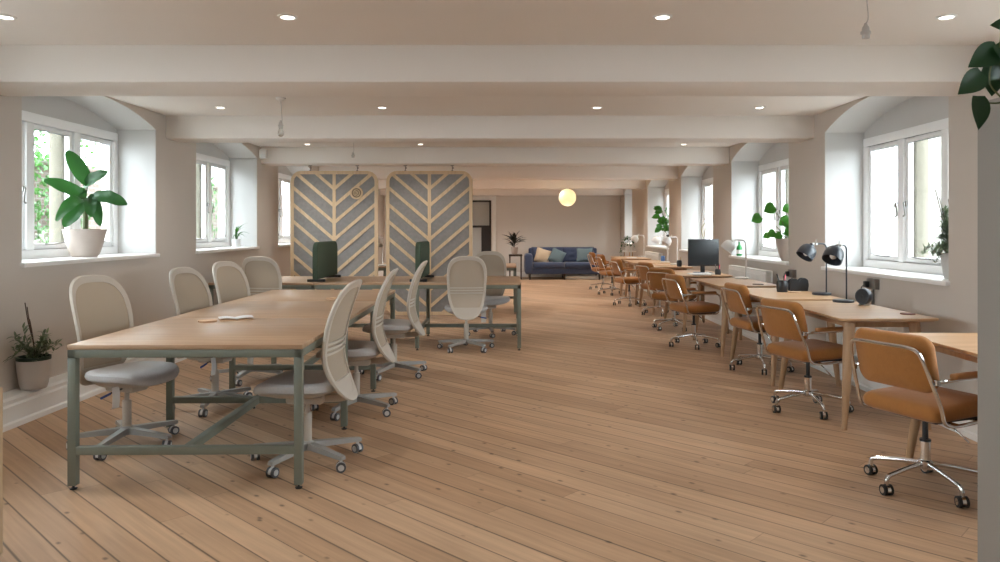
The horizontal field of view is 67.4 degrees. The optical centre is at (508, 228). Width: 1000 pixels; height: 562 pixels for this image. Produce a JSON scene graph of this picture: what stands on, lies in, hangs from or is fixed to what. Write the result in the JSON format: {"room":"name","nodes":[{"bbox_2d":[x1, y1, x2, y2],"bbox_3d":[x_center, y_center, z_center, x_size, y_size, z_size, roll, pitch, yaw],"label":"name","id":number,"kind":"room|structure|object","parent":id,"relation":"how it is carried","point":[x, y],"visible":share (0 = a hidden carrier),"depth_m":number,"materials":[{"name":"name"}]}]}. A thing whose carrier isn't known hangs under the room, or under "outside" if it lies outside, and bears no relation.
{"room":"open-plan office","nodes":[
{"label":"open-plan office","id":0,"kind":"room"},
{"bbox_2d":[0,95,383,392],"bbox_3d":[-3.880,0.095,8.575,0.560,2.570,25.950,0,0,0],"label":"wall","id":1,"kind":"structure","parent":0,"point":[157,174],"depth_m":7.65,"materials":[{"name":"beige paint"}]},
{"bbox_2d":[22,110,117,258],"bbox_3d":[-4.107,-0.307,6.595,0.305,1.515,2.310,0,0,0],"label":"window","id":2,"kind":"structure","parent":1,"relation":"in","point":[64,136],"depth_m":6.87,"materials":[{"name":"white paint"}]},
{"bbox_2d":[20,253,159,267],"bbox_3d":[-3.792,0.268,6.595,0.455,0.035,2.150,0,0,0],"label":"window sill","id":3,"kind":"structure","parent":1,"relation":"attached to","point":[38,262],"depth_m":6.36,"materials":[{"name":"white"}]},
{"bbox_2d":[44,150,126,256],"bbox_3d":[-3.752,-0.223,6.612,0.554,0.945,0.493,0,0,32],"label":"banana plant","id":4,"kind":"object","parent":3,"relation":"on","point":[84,242],"visible":0.99,"depth_m":6.62,"materials":[{"name":"green plant"}]},
{"bbox_2d":[3,271,382,431],"bbox_3d":[-3.515,1.272,8.575,0.170,0.215,25.950,0,0,0],"label":"baseboard","id":5,"kind":"structure","parent":1,"relation":"attached to","point":[20,407],"depth_m":5.53,"materials":[{"name":"white"}]},
{"bbox_2d":[3,303,63,389],"bbox_3d":[-3.439,0.852,5.476,0.307,0.630,0.449,0,0,-14],"label":"plant","id":6,"kind":"object","parent":5,"relation":"on","point":[33,369],"visible":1,"depth_m":5.43,"materials":[{"name":"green plant"}]},
{"bbox_2d":[196,153,229,248],"bbox_3d":[-4.107,-0.307,9.675,0.305,1.515,2.290,0,0,0],"label":"window","id":7,"kind":"structure","parent":1,"relation":"in","point":[204,163],"depth_m":9.99,"materials":[{"name":"white paint"}]},
{"bbox_2d":[195,246,259,253],"bbox_3d":[-3.792,0.268,9.675,0.455,0.035,2.130,0,0,0],"label":"window sill","id":8,"kind":"structure","parent":1,"relation":"attached to","point":[230,248],"depth_m":9.62,"materials":[{"name":"white"}]},
{"bbox_2d":[232,224,246,246],"bbox_3d":[-3.730,0.082,10.400,0.221,0.336,0.278,0,0,-39],"label":"spider plant","id":9,"kind":"object","parent":8,"relation":"on","point":[236,242],"visible":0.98,"depth_m":10.38,"materials":[{"name":"green plant"}]},
{"bbox_2d":[259,149,267,158],"bbox_3d":[-3.510,-1.070,10.716,0.110,0.135,0.088,0,0,0],"label":"sensor","id":10,"kind":"object","parent":1,"relation":"attached to","point":[263,153],"visible":1,"depth_m":10.68,"materials":[{"name":"white"}]},
{"bbox_2d":[278,173,291,242],"bbox_3d":[-4.107,-0.307,12.775,0.305,1.515,2.350,0,0,0],"label":"window","id":11,"kind":"structure","parent":1,"relation":"in","point":[281,177],"depth_m":13.17,"materials":[{"name":"white paint"}]},
{"bbox_2d":[0,277,977,561],"bbox_3d":[-0.200,1.430,8.625,8.600,0.100,26.050,0,0,0],"label":"floor","id":12,"kind":"structure","parent":0,"point":[597,439],"depth_m":4.36,"materials":[{"name":"brown wood"}]},
{"bbox_2d":[0,387,2,554],"bbox_3d":[-2.340,1.016,2.916,0.500,0.727,0.368,0,0,0],"label":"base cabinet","id":13,"kind":"object","parent":12,"relation":"on","point":[1,388],"visible":1,"depth_m":3.09,"materials":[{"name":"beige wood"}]},
{"bbox_2d":[66,274,179,460],"bbox_3d":[-2.423,0.842,4.787,0.664,1.074,0.664,0,0,18],"label":"chair","id":14,"kind":"object","parent":12,"relation":"on","point":[100,306],"visible":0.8,"depth_m":4.77,"materials":[{"name":"beige plastic"}]},
{"bbox_2d":[169,267,255,416],"bbox_3d":[-2.263,0.842,5.816,0.664,1.074,0.658,0,0,12],"label":"chair","id":15,"kind":"object","parent":12,"relation":"on","point":[190,291],"visible":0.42,"depth_m":5.82,"materials":[{"name":"beige plastic"}]},
{"bbox_2d":[67,290,394,489],"bbox_3d":[-1.740,0.996,5.763,1.240,0.768,3.596,0,0,-1],"label":"table","id":16,"kind":"object","parent":12,"relation":"on","point":[285,323],"visible":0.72,"depth_m":4.31,"materials":[{"name":"brown wood"}]},
{"bbox_2d":[218,315,252,320],"bbox_3d":[-1.850,0.603,5.080,0.220,0.019,0.150,0,0,-25],"label":"magazine","id":17,"kind":"object","parent":16,"relation":"on","point":[242,317],"visible":1,"depth_m":5.05,"materials":[{"name":"beige paper"}]},
{"bbox_2d":[210,261,282,385],"bbox_3d":[-2.363,0.842,6.897,0.664,1.074,0.664,0,0,18],"label":"chair","id":18,"kind":"object","parent":12,"relation":"on","point":[231,283],"visible":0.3,"depth_m":6.93,"materials":[{"name":"beige plastic"}]},
{"bbox_2d":[242,256,281,294],"bbox_3d":[-2.718,0.842,8.517,0.658,1.074,0.664,0,0,5],"label":"chair","id":19,"kind":"object","parent":12,"relation":"on","point":[263,274],"visible":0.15,"depth_m":8.28,"materials":[{"name":"beige plastic"}]},
{"bbox_2d":[250,279,362,477],"bbox_3d":[-1.217,0.842,4.461,0.664,1.074,0.658,0,0,3],"label":"chair","id":20,"kind":"object","parent":12,"relation":"on","point":[319,385],"visible":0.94,"depth_m":4.38,"materials":[{"name":"beige plastic"}]},
{"bbox_2d":[311,268,397,420],"bbox_3d":[-1.177,0.842,5.700,0.664,1.074,0.658,0,0,-1],"label":"chair","id":21,"kind":"object","parent":12,"relation":"on","point":[360,353],"visible":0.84,"depth_m":5.62,"materials":[{"name":"beige plastic"}]},
{"bbox_2d":[208,276,520,349],"bbox_3d":[-1.639,0.996,9.120,3.557,0.768,1.200,0,0,0],"label":"table","id":22,"kind":"object","parent":12,"relation":"on","point":[288,282],"visible":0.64,"depth_m":8.58,"materials":[{"name":"brown wood"}]},
{"bbox_2d":[307,241,340,281],"bbox_3d":[-2.235,0.382,9.140,0.200,0.460,1.000,0,0,0],"label":"divider","id":23,"kind":"object","parent":22,"relation":"on","point":[324,254],"visible":1,"depth_m":8.91,"materials":[{"name":"green fabric"}]},
{"bbox_2d":[410,241,433,281],"bbox_3d":[-1.050,0.382,9.140,0.200,0.460,1.000,0,0,0],"label":"divider","id":24,"kind":"object","parent":22,"relation":"on","point":[422,249],"visible":0.86,"depth_m":8.93,"materials":[{"name":"green fabric"}]},
{"bbox_2d":[358,260,427,380],"bbox_3d":[-1.107,0.842,7.120,0.664,1.074,0.658,0,0,1],"label":"chair","id":25,"kind":"object","parent":12,"relation":"on","point":[393,328],"visible":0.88,"depth_m":7.03,"materials":[{"name":"beige plastic"}]},
{"bbox_2d":[378,263,515,311],"bbox_3d":[-1.063,0.996,12.850,2.370,0.768,1.200,0,0,0],"label":"table","id":26,"kind":"object","parent":12,"relation":"on","point":[510,266],"visible":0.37,"depth_m":12.25,"materials":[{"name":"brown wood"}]},
{"bbox_2d":[378,236,385,265],"bbox_3d":[-2.134,0.353,12.419,0.170,0.517,0.335,0,0,10],"label":"desk lamp","id":27,"kind":"object","parent":26,"relation":"on","point":[380,239],"visible":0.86,"depth_m":12.40,"materials":[{"name":"white metal"}]},
{"bbox_2d":[437,256,493,352],"bbox_3d":[-0.491,0.842,8.617,0.658,1.074,0.664,0,0,-5],"label":"chair","id":28,"kind":"object","parent":12,"relation":"on","point":[466,275],"visible":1,"depth_m":8.40,"materials":[{"name":"beige plastic"}]},
{"bbox_2d":[469,251,515,337],"bbox_3d":[-0.239,0.842,9.803,0.658,1.074,0.664,0,0,-5],"label":"chair","id":29,"kind":"object","parent":12,"relation":"on","point":[495,262],"visible":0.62,"depth_m":10.02,"materials":[{"name":"beige plastic"}]},
{"bbox_2d":[509,254,521,278],"bbox_3d":[0.179,1.040,20.700,0.370,0.680,0.400,0,0,0],"label":"side table","id":30,"kind":"object","parent":12,"relation":"on","point":[510,255],"visible":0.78,"depth_m":20.51,"materials":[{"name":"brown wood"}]},
{"bbox_2d":[501,231,524,253],"bbox_3d":[0.144,0.370,20.646,0.736,0.661,0.411,0,0,0],"label":"leaf plant","id":31,"kind":"object","parent":30,"relation":"on","point":[514,250],"visible":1,"depth_m":20.63,"materials":[{"name":"plant"}]},
{"bbox_2d":[524,247,602,279],"bbox_3d":[1.515,0.945,20.810,2.170,0.870,0.900,0,0,0],"label":"sofa","id":32,"kind":"object","parent":12,"relation":"on","point":[569,265],"visible":0.56,"depth_m":20.39,"materials":[{"name":"blue fabric"}]},
{"bbox_2d":[534,247,550,261],"bbox_3d":[0.930,0.745,20.770,0.525,0.510,0.195,0,0,-9],"label":"throw cushion","id":33,"kind":"object","parent":32,"relation":"on","point":[542,255],"visible":0.94,"depth_m":20.71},
{"bbox_2d":[531,247,562,261],"bbox_3d":[1.083,0.725,21.118,0.895,0.430,0.263,0,0,0],"label":"cushion","id":34,"kind":"object","parent":32,"relation":"on","point":[533,249],"depth_m":21.08,"materials":[{"name":"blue fabric"}]},
{"bbox_2d":[533,261,563,268],"bbox_3d":[1.083,0.995,20.730,0.855,0.170,0.740,0,0,0],"label":"seat cushion","id":35,"kind":"object","parent":32,"relation":"on","point":[536,265],"depth_m":20.37,"materials":[{"name":"blue fabric"}]},
{"bbox_2d":[548,247,565,261],"bbox_3d":[1.330,0.755,20.730,0.530,0.506,0.197,0,0,0],"label":"throw cushion","id":36,"kind":"object","parent":32,"relation":"on","point":[556,255],"visible":0.92,"depth_m":20.68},
{"bbox_2d":[563,247,593,261],"bbox_3d":[1.948,0.725,21.118,0.895,0.430,0.263,0,0,0],"label":"cushion","id":37,"kind":"object","parent":32,"relation":"on","point":[571,252],"depth_m":21.03,"materials":[{"name":"blue fabric"}]},
{"bbox_2d":[564,261,594,268],"bbox_3d":[1.948,0.995,20.730,0.855,0.170,0.740,0,0,0],"label":"seat cushion","id":38,"kind":"object","parent":32,"relation":"on","point":[567,264],"depth_m":20.37,"materials":[{"name":"blue fabric"}]},
{"bbox_2d":[577,248,591,261],"bbox_3d":[2.090,0.725,20.750,0.448,0.380,0.197,0,0,0],"label":"throw cushion","id":39,"kind":"object","parent":32,"relation":"on","point":[582,256],"visible":0.8,"depth_m":20.69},
{"bbox_2d":[565,276,601,278],"bbox_3d":[2.050,1.330,20.610,1.000,0.090,0.250,0,0,0],"label":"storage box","id":40,"kind":"object","parent":12,"relation":"on","point":[566,277],"visible":0.86,"depth_m":20.49,"materials":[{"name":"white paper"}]},
{"bbox_2d":[587,252,615,289],"bbox_3d":[2.116,0.955,17.194,0.592,0.848,0.613,0,0,-6],"label":"armchair","id":41,"kind":"object","parent":12,"relation":"on","point":[592,255],"visible":0.65,"depth_m":17.07,"materials":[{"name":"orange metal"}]},
{"bbox_2d":[595,254,625,295],"bbox_3d":[2.137,0.955,15.792,0.592,0.848,0.613,0,0,-10],"label":"armchair","id":42,"kind":"object","parent":12,"relation":"on","point":[601,259],"visible":0.71,"depth_m":15.66,"materials":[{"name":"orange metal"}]},
{"bbox_2d":[609,258,646,306],"bbox_3d":[2.147,0.955,13.591,0.592,0.848,0.613,0,0,-12],"label":"armchair","id":43,"kind":"object","parent":12,"relation":"on","point":[617,265],"visible":0.91,"depth_m":13.44,"materials":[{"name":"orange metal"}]},
{"bbox_2d":[622,251,636,276],"bbox_3d":[3.020,0.965,18.900,0.400,0.830,0.400,0,0,0],"label":"plant stand","id":44,"kind":"object","parent":12,"relation":"on","point":[632,266],"visible":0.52,"depth_m":18.80,"materials":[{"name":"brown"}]},
{"bbox_2d":[619,236,634,255],"bbox_3d":[3.018,0.469,18.883,0.392,0.615,0.412,0,0,43],"label":"bushy plant","id":45,"kind":"object","parent":44,"relation":"on","point":[629,247],"visible":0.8,"depth_m":18.84,"materials":[{"name":"green plant"}]},
{"bbox_2d":[611,256,650,295],"bbox_3d":[2.602,0.996,16.087,0.680,0.768,1.270,0,0,0],"label":"oak desk","id":46,"kind":"object","parent":12,"relation":"on","point":[622,258],"visible":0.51,"depth_m":15.56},
{"bbox_2d":[623,260,669,304],"bbox_3d":[2.602,0.996,14.237,0.680,0.768,1.270,0,0,0],"label":"oak desk","id":47,"kind":"object","parent":12,"relation":"on","point":[630,262],"visible":0.44,"depth_m":14.12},
{"bbox_2d":[651,235,669,262],"bbox_3d":[2.782,0.353,13.778,0.335,0.517,0.170,0,0,20],"label":"desk lamp","id":48,"kind":"object","parent":47,"relation":"on","point":[656,240],"visible":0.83,"depth_m":13.74,"materials":[{"name":"white metal"}]},
{"bbox_2d":[635,262,678,316],"bbox_3d":[2.388,0.955,12.087,0.592,0.848,0.613,0,0,-18],"label":"armchair","id":49,"kind":"object","parent":12,"relation":"on","point":[643,267],"visible":0.58,"depth_m":12.03,"materials":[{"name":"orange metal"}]},
{"bbox_2d":[639,263,692,314],"bbox_3d":[2.622,0.996,12.687,0.680,0.768,1.270,0,0,0],"label":"oak desk","id":50,"kind":"object","parent":12,"relation":"on","point":[674,267],"visible":0.32,"depth_m":12.24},
{"bbox_2d":[661,235,677,264],"bbox_3d":[2.762,0.353,12.822,0.335,0.517,0.170,0,0,-20],"label":"desk lamp","id":51,"kind":"object","parent":50,"relation":"on","point":[666,241],"visible":0.97,"depth_m":12.81,"materials":[{"name":"white metal"}]},
{"bbox_2d":[646,268,697,331],"bbox_3d":[2.244,0.955,10.328,0.592,0.848,0.613,0,0,-36],"label":"armchair","id":52,"kind":"object","parent":12,"relation":"on","point":[656,275],"visible":0.59,"depth_m":10.25,"materials":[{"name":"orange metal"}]},
{"bbox_2d":[662,274,720,349],"bbox_3d":[2.147,0.955,8.841,0.592,0.848,0.613,0,0,-12],"label":"armchair","id":53,"kind":"object","parent":12,"relation":"on","point":[675,284],"visible":1,"depth_m":8.70,"materials":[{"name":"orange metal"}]},
{"bbox_2d":[664,270,732,333],"bbox_3d":[2.602,0.996,10.487,0.680,0.768,1.270,0,0,0],"label":"oak desk","id":54,"kind":"object","parent":12,"relation":"on","point":[687,277],"visible":0.47,"depth_m":9.92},
{"bbox_2d":[688,239,718,272],"bbox_3d":[2.698,0.376,10.440,0.440,0.472,0.180,0,0,-6],"label":"monitor","id":55,"kind":"object","parent":54,"relation":"on","point":[702,253],"visible":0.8,"depth_m":10.40,"materials":[{"name":"black plastic"}]},
{"bbox_2d":[691,278,775,356],"bbox_3d":[2.602,0.996,8.717,0.680,0.768,1.270,0,0,0],"label":"oak desk","id":56,"kind":"object","parent":12,"relation":"on","point":[716,283],"visible":0.54,"depth_m":8.50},
{"bbox_2d":[721,238,748,278],"bbox_3d":[2.779,0.353,9.234,0.335,0.517,0.170,0,0,10],"label":"desk lamp","id":57,"kind":"object","parent":56,"relation":"on","point":[728,245],"visible":1,"depth_m":9.20,"materials":[{"name":"white metal"}]},
{"bbox_2d":[720,282,793,374],"bbox_3d":[2.427,0.955,7.353,0.592,0.848,0.613,0,0,-8],"label":"armchair","id":58,"kind":"object","parent":12,"relation":"on","point":[738,299],"visible":0.7,"depth_m":7.28,"materials":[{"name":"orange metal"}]},
{"bbox_2d":[730,288,843,386],"bbox_3d":[2.612,0.996,7.187,0.680,0.768,1.270,0,0,0],"label":"oak desk","id":59,"kind":"object","parent":12,"relation":"on","point":[757,294],"visible":0.28,"depth_m":6.70,"materials":[{"name":"wood"}]},
{"bbox_2d":[776,273,787,291],"bbox_3d":[2.660,0.519,7.300,0.110,0.186,0.110,0,0,0],"label":"pot","id":60,"kind":"object","parent":59,"relation":"on","point":[781,285],"visible":1,"depth_m":7.26,"materials":[{"name":"black plastic"}]},
{"bbox_2d":[788,278,808,290],"bbox_3d":[2.860,0.548,7.423,0.190,0.128,0.066,0,0,0],"label":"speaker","id":61,"kind":"object","parent":59,"relation":"on","point":[802,284],"visible":0.95,"depth_m":7.39,"materials":[{"name":"black plastic"}]},
{"bbox_2d":[796,239,831,295],"bbox_3d":[2.830,0.353,6.960,0.335,0.517,0.170,0,0,-14],"label":"desk lamp","id":62,"kind":"object","parent":59,"relation":"on","point":[807,252],"visible":0.98,"depth_m":6.92,"materials":[{"name":"black metal"}]},
{"bbox_2d":[756,298,855,419],"bbox_3d":[2.248,0.955,5.707,0.592,0.848,0.613,0,0,-18],"label":"armchair","id":63,"kind":"object","parent":12,"relation":"on","point":[785,319],"visible":0.84,"depth_m":5.59,"materials":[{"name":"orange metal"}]},
{"bbox_2d":[778,301,938,430],"bbox_3d":[2.602,0.996,5.757,0.680,0.768,1.270,0,0,0],"label":"oak desk","id":64,"kind":"object","parent":12,"relation":"on","point":[850,316],"visible":0.73,"depth_m":5.25,"materials":[{"name":"wood"}]},
{"bbox_2d":[822,240,854,302],"bbox_3d":[2.735,0.353,6.229,0.335,0.517,0.170,0,0,-38],"label":"desk lamp","id":65,"kind":"object","parent":64,"relation":"on","point":[833,255],"visible":1,"depth_m":6.20,"materials":[{"name":"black metal"}]},
{"bbox_2d":[855,288,872,305],"bbox_3d":[2.849,0.543,6.020,0.060,0.137,0.131,0,0,-30],"label":"speaker","id":66,"kind":"object","parent":64,"relation":"on","point":[863,296],"visible":1,"depth_m":5.99,"materials":[{"name":"black plastic"}]},
{"bbox_2d":[856,289,867,302],"bbox_3d":[2.826,0.541,6.006,0.006,0.114,0.114,0,0,-30],"label":"grille","id":67,"kind":"object","parent":66,"relation":"attached to","point":[861,294],"depth_m":6.00,"materials":[{"name":"black plastic"}]},
{"bbox_2d":[849,327,977,507],"bbox_3d":[2.190,0.955,3.985,0.592,0.848,0.613,0,0,-23],"label":"armchair","id":68,"kind":"object","parent":12,"relation":"on","point":[905,362],"visible":0.85,"depth_m":3.87,"materials":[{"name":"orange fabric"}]},
{"bbox_2d":[904,333,977,465],"bbox_3d":[2.637,0.996,3.787,0.680,0.768,1.270,0,0,0],"label":"oak desk","id":69,"kind":"object","parent":12,"relation":"on","point":[960,345],"visible":0.42,"depth_m":4.15,"materials":[{"name":"wood"}]},
{"bbox_2d":[978,97,999,561],"bbox_3d":[1.810,0.480,2.290,0.500,1.800,0.420,0,0,0],"label":"tall cabinet","id":70,"kind":"object","parent":12,"relation":"on","point":[989,133],"visible":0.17,"depth_m":2.44,"materials":[{"name":"grey paint"}]},
{"bbox_2d":[958,19,999,129],"bbox_3d":[1.683,-0.532,2.300,0.614,0.457,0.254,0,0,0],"label":"trailing plant","id":71,"kind":"object","parent":70,"relation":"on","point":[986,55],"visible":1,"depth_m":2.29,"materials":[{"name":"green plant"}]},
{"bbox_2d":[0,0,999,146],"bbox_3d":[-0.200,-1.250,8.625,8.600,0.120,26.050,0,0,0],"label":"ceiling","id":72,"kind":"structure","parent":0,"point":[38,22],"depth_m":4.54,"materials":[{"name":"white paint"}]},
{"bbox_2d":[276,97,285,136],"bbox_3d":[-2.070,-1.012,6.800,0.090,0.355,0.090,0,0,0],"label":"pendant flex","id":73,"kind":"object","parent":72,"relation":"hanging from","point":[280,133],"visible":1,"depth_m":6.78,"materials":[{"name":"white"}]},
{"bbox_2d":[277,14,297,19],"bbox_3d":[-1.240,-1.185,4.200,0.110,0.009,0.110,0,0,0],"label":"recessed light","id":74,"kind":"object","parent":72,"relation":"in","point":[281,16],"visible":1,"depth_m":4.19,"materials":[{"name":"white"}]},
{"bbox_2d":[166,116,813,142],"bbox_3d":[-0.200,-1.075,8.075,6.840,0.250,0.410,0,0,0],"label":"ceiling beam","id":75,"kind":"structure","parent":72,"relation":"attached to","point":[183,129],"depth_m":7.87,"materials":[{"name":"white paint"}]},
{"bbox_2d":[0,45,982,95],"bbox_3d":[-0.200,-1.075,5.115,6.840,0.250,0.530,0,0,0],"label":"ceiling beam","id":76,"kind":"structure","parent":72,"relation":"attached to","point":[25,70],"depth_m":4.85,"materials":[{"name":"white paint"}]},
{"bbox_2d":[261,147,728,165],"bbox_3d":[-0.200,-1.075,11.100,6.840,0.250,0.400,0,0,0],"label":"ceiling beam","id":77,"kind":"structure","parent":72,"relation":"attached to","point":[277,156],"depth_m":10.90,"materials":[{"name":"white paint"}]},
{"bbox_2d":[290,165,377,314],"bbox_3d":[-2.606,0.165,11.189,1.299,2.230,0.081,0,0,0],"label":"screen","id":78,"kind":"object","parent":77,"relation":"hanging from","point":[341,207],"visible":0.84,"depth_m":11.18,"materials":[{"name":"grey fabric"}]},
{"bbox_2d":[386,165,472,314],"bbox_3d":[-1.187,0.165,11.200,1.284,2.230,0.060,0,0,0],"label":"screen","id":79,"kind":"object","parent":77,"relation":"hanging from","point":[435,207],"visible":0.87,"depth_m":11.18,"materials":[{"name":"grey fabric"}]},
{"bbox_2d":[319,166,677,179],"bbox_3d":[-0.200,-1.075,14.400,6.840,0.250,0.400,0,0,0],"label":"ceiling beam","id":80,"kind":"structure","parent":72,"relation":"attached to","point":[382,172],"depth_m":14.20,"materials":[{"name":"white paint"}]},
{"bbox_2d":[380,189,623,195],"bbox_3d":[-0.200,-1.075,21.160,6.840,0.250,0.400,0,0,0],"label":"ceiling beam","id":81,"kind":"structure","parent":72,"relation":"attached to","point":[476,192],"depth_m":20.96,"materials":[{"name":"white paint"}]},
{"bbox_2d":[378,180,645,188],"bbox_3d":[-0.200,-1.075,17.750,6.840,0.250,0.400,0,0,0],"label":"ceiling beam","id":82,"kind":"structure","parent":72,"relation":"attached to","point":[477,184],"depth_m":17.55,"materials":[{"name":"white paint"}]},
{"bbox_2d":[559,180,575,205],"bbox_3d":[1.326,-0.854,17.000,0.394,0.673,0.394,0,0,0],"label":"globe pendant","id":83,"kind":"object","parent":72,"relation":"hanging from","point":[567,197],"visible":0.99,"depth_m":16.87,"materials":[{"name":"beige"}]},
{"bbox_2d":[653,14,672,19],"bbox_3d":[0.860,-1.185,4.200,0.110,0.009,0.110,0,0,0],"label":"recessed light","id":84,"kind":"object","parent":72,"relation":"in","point":[658,16],"visible":1,"depth_m":4.19,"materials":[{"name":"white"}]},
{"bbox_2d":[860,0,870,38],"bbox_3d":[1.760,-1.065,3.700,0.090,0.250,0.090,0,0,0],"label":"pendant flex","id":85,"kind":"object","parent":72,"relation":"hanging from","point":[865,32],"visible":1,"depth_m":3.69,"materials":[{"name":"white"}]},
{"bbox_2d":[935,14,957,19],"bbox_3d":[2.450,-1.185,4.200,0.110,0.009,0.110,0,0,0],"label":"recessed light","id":86,"kind":"object","parent":72,"relation":"in","point":[945,16],"visible":1,"depth_m":4.19,"materials":[{"name":"white"}]},
{"bbox_2d":[384,196,619,271],"bbox_3d":[-0.200,0.095,21.610,7.800,2.570,0.120,0,0,0],"label":"wall","id":87,"kind":"structure","parent":0,"point":[543,221],"depth_m":21.55,"materials":[{"name":"white paint"}]},
{"bbox_2d":[473,196,495,255],"bbox_3d":[-1.260,0.215,21.505,1.780,2.330,0.070,0,0,0],"label":"door","id":88,"kind":"structure","parent":87,"relation":"in","point":[484,207],"depth_m":21.50,"materials":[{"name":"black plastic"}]},
{"bbox_2d":[506,272,606,276],"bbox_3d":[-0.200,1.310,21.540,6.800,0.140,0.020,0,0,0],"label":"baseboard","id":89,"kind":"structure","parent":87,"relation":"attached to","point":[524,274],"depth_m":21.53,"materials":[{"name":"white"}]},
{"bbox_2d":[645,251,662,260],"bbox_3d":[3.087,0.834,16.050,0.096,0.672,1.500,0,0,0],"label":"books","id":90,"kind":"object","parent":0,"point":[653,255],"visible":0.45,"depth_m":15.80,"materials":[{"name":"white"}]},
{"bbox_2d":[620,88,999,394],"bbox_3d":[3.480,0.095,8.575,0.560,2.570,25.950,0,0,0],"label":"wall","id":91,"kind":"structure","parent":0,"point":[826,170],"depth_m":7.59,"materials":[{"name":"beige paint"}]},
{"bbox_2d":[646,245,668,249],"bbox_3d":[3.393,0.398,16.150,0.455,0.035,2.340,0,0,0],"label":"trim","id":92,"kind":"structure","parent":91,"relation":"attached to","point":[650,246],"depth_m":16.29,"materials":[{"name":"white"}]},
{"bbox_2d":[652,206,668,236],"bbox_3d":[3.306,-0.053,15.521,0.597,0.866,0.529,0,0,-27],"label":"leaf plant","id":93,"kind":"object","parent":92,"relation":"on","point":[663,225],"visible":0.41,"depth_m":15.51,"materials":[{"name":"green plant"}]},
{"bbox_2d":[665,189,668,235],"bbox_3d":[3.708,-0.210,16.150,0.305,1.580,2.500,0,0,0],"label":"window","id":94,"kind":"structure","parent":91,"relation":"in","point":[666,190],"depth_m":17.18,"materials":[{"name":"white paint"}]},
{"bbox_2d":[702,177,712,238],"bbox_3d":[3.708,-0.210,12.850,0.305,1.580,2.400,0,0,0],"label":"window","id":95,"kind":"structure","parent":91,"relation":"in","point":[706,182],"depth_m":13.83,"materials":[{"name":"white paint"}]},
{"bbox_2d":[729,255,788,264],"bbox_3d":[3.393,0.398,9.690,0.455,0.035,2.260,0,0,0],"label":"trim","id":96,"kind":"structure","parent":91,"relation":"attached to","point":[775,260],"depth_m":9.66,"materials":[{"name":"white"}]},
{"bbox_2d":[751,202,788,260],"bbox_3d":[3.231,0.031,8.945,0.607,0.699,0.360,0,0,0],"label":"leaf plant","id":97,"kind":"object","parent":96,"relation":"on","point":[782,243],"visible":0.69,"depth_m":8.89,"materials":[{"name":"plant"}]},
{"bbox_2d":[758,158,788,257],"bbox_3d":[3.708,-0.210,9.690,0.305,1.580,2.420,0,0,0],"label":"window","id":98,"kind":"structure","parent":91,"relation":"in","point":[781,167],"depth_m":10.22,"materials":[{"name":"white paint"}]},
{"bbox_2d":[615,273,977,441],"bbox_3d":[3.115,1.272,8.575,0.170,0.215,25.950,0,0,0],"label":"baseboard","id":99,"kind":"structure","parent":91,"relation":"attached to","point":[971,432],"depth_m":6.86,"materials":[{"name":"white"}]},
{"bbox_2d":[728,265,772,315],"bbox_3d":[3.087,0.834,9.650,0.096,0.672,1.500,0,0,0],"label":"radiator","id":100,"kind":"object","parent":99,"relation":"on","point":[762,275],"visible":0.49,"depth_m":9.32,"materials":[{"name":"white"}]},
{"bbox_2d":[729,265,772,271],"bbox_3d":[3.090,0.505,9.650,0.090,0.014,1.490,0,0,0],"label":"grille","id":101,"kind":"object","parent":100,"relation":"attached to","point":[733,267],"depth_m":9.70,"materials":[{"name":"white"}]},
{"bbox_2d":[826,322,908,356],"bbox_3d":[3.087,0.959,6.500,0.096,0.422,1.400,0,0,0],"label":"radiator","id":102,"kind":"object","parent":99,"relation":"on","point":[839,336],"visible":0.09,"depth_m":6.27,"materials":[{"name":"white"}]},
{"bbox_2d":[861,278,878,304],"bbox_3d":[3.143,0.807,6.550,0.115,0.745,0.150,0,0,0],"label":"wall socket","id":103,"kind":"object","parent":91,"relation":"attached to","point":[870,283],"visible":0.63,"depth_m":6.56,"materials":[{"name":"black plastic"}]},
{"bbox_2d":[821,266,949,285],"bbox_3d":[3.393,0.398,6.530,0.455,0.035,2.180,0,0,0],"label":"trim","id":104,"kind":"structure","parent":91,"relation":"attached to","point":[935,279],"depth_m":6.40,"materials":[{"name":"white"}]},
{"bbox_2d":[917,189,948,278],"bbox_3d":[3.285,0.040,5.723,0.345,0.681,0.413,0,0,9],"label":"feathery plant","id":105,"kind":"object","parent":104,"relation":"on","point":[944,256],"visible":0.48,"depth_m":5.68,"materials":[{"name":"green plant"}]},
{"bbox_2d":[863,118,948,274],"bbox_3d":[3.708,-0.210,6.530,0.305,1.580,2.340,0,0,0],"label":"window","id":106,"kind":"structure","parent":91,"relation":"in","point":[912,143],"depth_m":6.83,"materials":[{"name":"white paint"}]},
{"label":"outside","id":107,"kind":"structure","parent":0,"visible":0},
{"bbox_3d":[-17.150,2.030,15.000,25.700,0.100,50.000,0,0,0],"label":"ground","id":108,"kind":"structure","parent":107,"visible":0},
{"bbox_2d":[34,157,283,242],"bbox_3d":[-7.250,0.455,16.725,0.420,3.050,18.550,0,0,0],"label":"wall","id":109,"kind":"structure","parent":108,"relation":"on","point":[96,186],"depth_m":12.63,"materials":[{"name":"brick"}]},
{"bbox_2d":[34,130,217,242],"bbox_3d":[-6.856,-0.264,15.095,0.481,3.068,13.960,0,0,0],"label":"ivy","id":110,"kind":"object","parent":109,"relation":"attached to","point":[37,153],"visible":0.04,"depth_m":11.08,"materials":[{"name":"green plant"}]},
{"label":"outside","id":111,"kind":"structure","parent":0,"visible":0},
{"bbox_3d":[16.975,2.030,15.000,26.050,0.100,50.000,0,0,0],"label":"ground","id":112,"kind":"structure","parent":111,"visible":0},
{"bbox_2d":[770,137,940,258],"bbox_3d":[12.500,-2.520,21.500,3.000,9.000,29.000,0,0,0],"label":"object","id":113,"kind":"structure","parent":112,"relation":"on","point":[888,156],"depth_m":21.59,"materials":[{"name":"glass"}]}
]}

